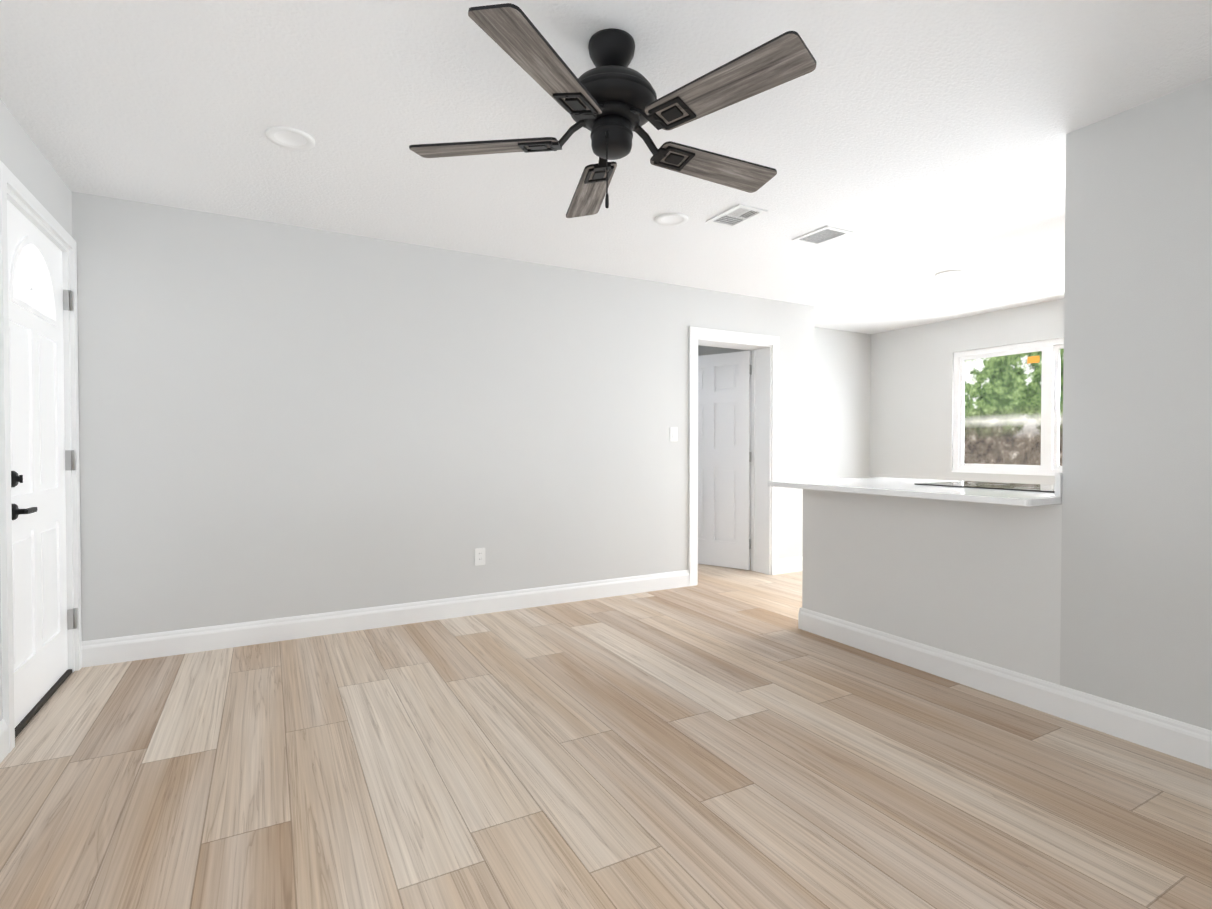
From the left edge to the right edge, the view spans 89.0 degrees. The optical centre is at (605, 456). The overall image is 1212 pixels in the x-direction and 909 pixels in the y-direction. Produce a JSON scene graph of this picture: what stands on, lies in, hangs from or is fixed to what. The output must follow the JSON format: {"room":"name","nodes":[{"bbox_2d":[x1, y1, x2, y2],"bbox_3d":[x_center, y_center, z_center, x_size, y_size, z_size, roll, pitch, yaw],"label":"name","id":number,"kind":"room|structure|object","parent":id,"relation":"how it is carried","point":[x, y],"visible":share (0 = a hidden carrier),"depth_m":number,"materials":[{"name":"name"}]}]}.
{"room":"empty living room","nodes":[
{"label":"empty living room","id":0,"kind":"room"},
{"bbox_2d":[0,99,71,720],"bbox_3d":[-1.663,-0.100,1.103,0.120,2.440,5.110,0,1,-29],"label":"wall","id":1,"kind":"structure","parent":0,"point":[25,161],"depth_m":2.60,"materials":[{"name":"paint"}]},
{"bbox_2d":[0,719,8,762],"bbox_3d":[-1.334,1.061,0.665,0.016,0.132,3.695,0,1,-29],"label":"baseboard","id":2,"kind":"structure","parent":1,"relation":"attached to","point":[4,729],"depth_m":2.25,"materials":[{"name":"white wood"}]},
{"bbox_2d":[0,161,81,752],"bbox_3d":[-2.522,0.003,2.687,0.138,2.185,1.020,0,1,-29],"label":"door frame","id":3,"kind":"structure","parent":1,"relation":"attached to","point":[20,197],"depth_m":2.60,"materials":[{"name":"white wood"}]},
{"bbox_2d":[7,200,76,726],"bbox_3d":[-2.498,0.031,2.712,0.097,2.088,0.886,0,1,-29],"label":"entry door","id":4,"kind":"structure","parent":1,"relation":"in","point":[40,301],"depth_m":2.71,"materials":[{"name":"white wood"}]},
{"bbox_2d":[72,192,814,640],"bbox_3d":[-0.456,-0.153,4.544,5.310,2.440,0.240,0,1,-29],"label":"wall","id":5,"kind":"structure","parent":0,"point":[280,420],"depth_m":3.83,"materials":[{"name":"paint"}]},
{"bbox_2d":[81,570,689,667],"bbox_3d":[-1.021,1.008,4.106,3.880,0.132,0.016,0,1,-29],"label":"baseboard","id":6,"kind":"structure","parent":5,"relation":"attached to","point":[184,641],"depth_m":3.80,"materials":[{"name":"white wood"}]},
{"bbox_2d":[475,548,484,565],"bbox_3d":[-0.857,0.683,4.196,0.072,0.116,0.007,0,1,-29],"label":"outlet","id":7,"kind":"object","parent":5,"relation":"attached to","point":[479,556],"visible":1,"depth_m":4.19,"materials":[{"name":"white plastic"}]},
{"bbox_2d":[670,427,677,440],"bbox_3d":[0.546,-0.179,4.952,0.072,0.116,0.010,0,1,-29],"label":"light switch","id":8,"kind":"object","parent":5,"relation":"attached to","point":[673,433],"visible":1,"depth_m":4.95,"materials":[{"name":"white plastic"}]},
{"bbox_2d":[698,351,751,569],"bbox_3d":[1.002,0.035,5.894,0.814,2.007,0.170,1,1,37],"label":"interior door","id":9,"kind":"structure","parent":5,"relation":"in","point":[724,444],"depth_m":5.79,"materials":[{"name":"white wood"}]},
{"bbox_2d":[688,326,779,585],"bbox_3d":[1.046,-0.003,5.372,0.978,2.115,0.276,0,1,-29],"label":"door frame","id":10,"kind":"structure","parent":5,"relation":"attached to","point":[765,349],"depth_m":5.47,"materials":[{"name":"white wood"}]},
{"bbox_2d":[779,556,801,573],"bbox_3d":[1.721,0.985,5.612,0.422,0.132,0.016,0,1,-29],"label":"baseboard","id":11,"kind":"structure","parent":5,"relation":"attached to","point":[794,564],"depth_m":5.58,"materials":[{"name":"white"}]},
{"bbox_2d":[0,558,1211,908],"bbox_3d":[0.795,1.125,4.031,7.230,0.100,7.840,0,1,-29],"label":"floor","id":12,"kind":"structure","parent":0,"point":[722,738],"depth_m":2.10,"materials":[{"name":"brown wood"}]},
{"bbox_2d":[0,0,1211,333],"bbox_3d":[0.795,-1.415,3.992,7.230,0.100,7.840,0,1,-29],"label":"ceiling","id":13,"kind":"structure","parent":0,"point":[914,146],"depth_m":2.49,"materials":[{"name":"white paint"}]},
{"bbox_2d":[265,126,314,149],"bbox_3d":[-1.330,-1.338,2.597,0.190,0.010,0.190,0,1,-29],"label":"recessed light","id":14,"kind":"object","parent":13,"relation":"in","point":[289,138],"visible":0.98,"depth_m":2.59,"materials":[{"name":"white plastic"}]},
{"bbox_2d":[409,3,816,217],"bbox_3d":[0.060,-1.056,2.018,1.236,0.554,1.297,0,1,-29],"label":"ceiling fan","id":15,"kind":"object","parent":13,"relation":"hanging from","point":[611,102],"visible":1,"depth_m":1.87,"materials":[{"name":"black metal"}]},
{"bbox_2d":[655,213,687,225],"bbox_3d":[0.375,-1.352,3.522,0.190,0.010,0.190,0,1,-29],"label":"recessed light","id":16,"kind":"object","parent":13,"relation":"in","point":[671,219],"visible":0.94,"depth_m":3.52,"materials":[{"name":"white plastic"}]},
{"bbox_2d":[706,204,767,227],"bbox_3d":[0.733,-1.353,3.474,0.200,0.008,0.290,0,1,-29],"label":"ceiling vent","id":17,"kind":"object","parent":13,"relation":"in","point":[736,215],"visible":1,"depth_m":3.46,"materials":[{"name":"white plastic"}]},
{"bbox_2d":[792,225,852,245],"bbox_3d":[1.331,-1.357,3.797,0.220,0.008,0.280,0,1,-29],"label":"ceiling vent","id":18,"kind":"object","parent":13,"relation":"in","point":[822,235],"visible":0.98,"depth_m":3.79,"materials":[{"name":"white plastic"}]},
{"bbox_2d":[935,270,962,277],"bbox_3d":[2.574,-1.369,4.628,0.190,0.010,0.190,0,1,-29],"label":"recessed light","id":19,"kind":"object","parent":13,"relation":"in","point":[948,273],"visible":0.98,"depth_m":4.62,"materials":[{"name":"white plastic"}]},
{"bbox_2d":[698,345,751,557],"bbox_3d":[1.103,-0.192,7.095,0.120,2.440,2.730,0,1,-29],"label":"wall","id":20,"kind":"structure","parent":0,"point":[706,350],"depth_m":6.74,"materials":[{"name":"paint"}]},
{"bbox_2d":[814,327,870,479],"bbox_3d":[2.299,-0.187,6.788,1.680,2.440,0.120,0,1,-29],"label":"wall","id":21,"kind":"structure","parent":0,"point":[842,390],"depth_m":6.90,"materials":[{"name":"paint"}]},
{"bbox_2d":[870,298,1063,484],"bbox_3d":[4.429,-0.156,4.782,0.120,2.440,5.690,0,1,-29],"label":"wall","id":22,"kind":"structure","parent":0,"point":[912,389],"depth_m":6.50,"materials":[{"name":"paint"}]},
{"bbox_2d":[952,337,1063,475],"bbox_3d":[3.992,-0.438,5.541,0.090,1.220,1.750,0,1,-29],"label":"kitchen window","id":23,"kind":"structure","parent":22,"relation":"in","point":[1050,405],"depth_m":5.67,"materials":[{"name":"white plastic"}]},
{"bbox_2d":[802,77,1211,730],"bbox_3d":[2.108,-0.119,2.360,0.120,2.440,3.440,0,1,-29],"label":"wall","id":24,"kind":"structure","parent":0,"point":[1136,588],"depth_m":2.44,"materials":[{"name":"paint"}]},
{"bbox_2d":[768,477,1061,506],"bbox_3d":[1.817,0.173,3.383,1.090,0.030,1.483,0,1,-29],"label":"countertop","id":25,"kind":"structure","parent":24,"relation":"on","point":[899,487],"depth_m":3.04,"materials":[{"name":"white stone"}]},
{"bbox_2d":[914,481,1054,492],"bbox_3d":[2.128,0.157,3.242,0.520,0.006,0.760,0,1,-29],"label":"cooktop","id":26,"kind":"object","parent":25,"relation":"in","point":[1013,486],"visible":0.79,"depth_m":3.26,"materials":[{"name":"black glass"}]},
{"bbox_2d":[798,607,1211,768],"bbox_3d":[2.047,1.035,2.370,0.036,0.132,3.426,0,1,-29],"label":"baseboard","id":27,"kind":"structure","parent":24,"relation":"attached to","point":[1174,738],"depth_m":2.68,"materials":[{"name":"white wood"}]},
{"bbox_2d":[1055,473,1061,496],"bbox_3d":[2.155,0.118,2.733,0.582,0.099,0.020,0,1,-29],"label":"backsplash","id":28,"kind":"structure","parent":24,"relation":"attached to","point":[1058,484],"depth_m":2.59,"materials":[{"name":"white"}]},
{"label":"outside","id":29,"kind":"structure","parent":0,"visible":0},
{"bbox_2d":[964,349,1063,465],"bbox_3d":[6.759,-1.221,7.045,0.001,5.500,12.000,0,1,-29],"label":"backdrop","id":30,"kind":"structure","parent":29,"point":[1024,377],"depth_m":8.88,"materials":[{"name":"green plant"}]}
]}

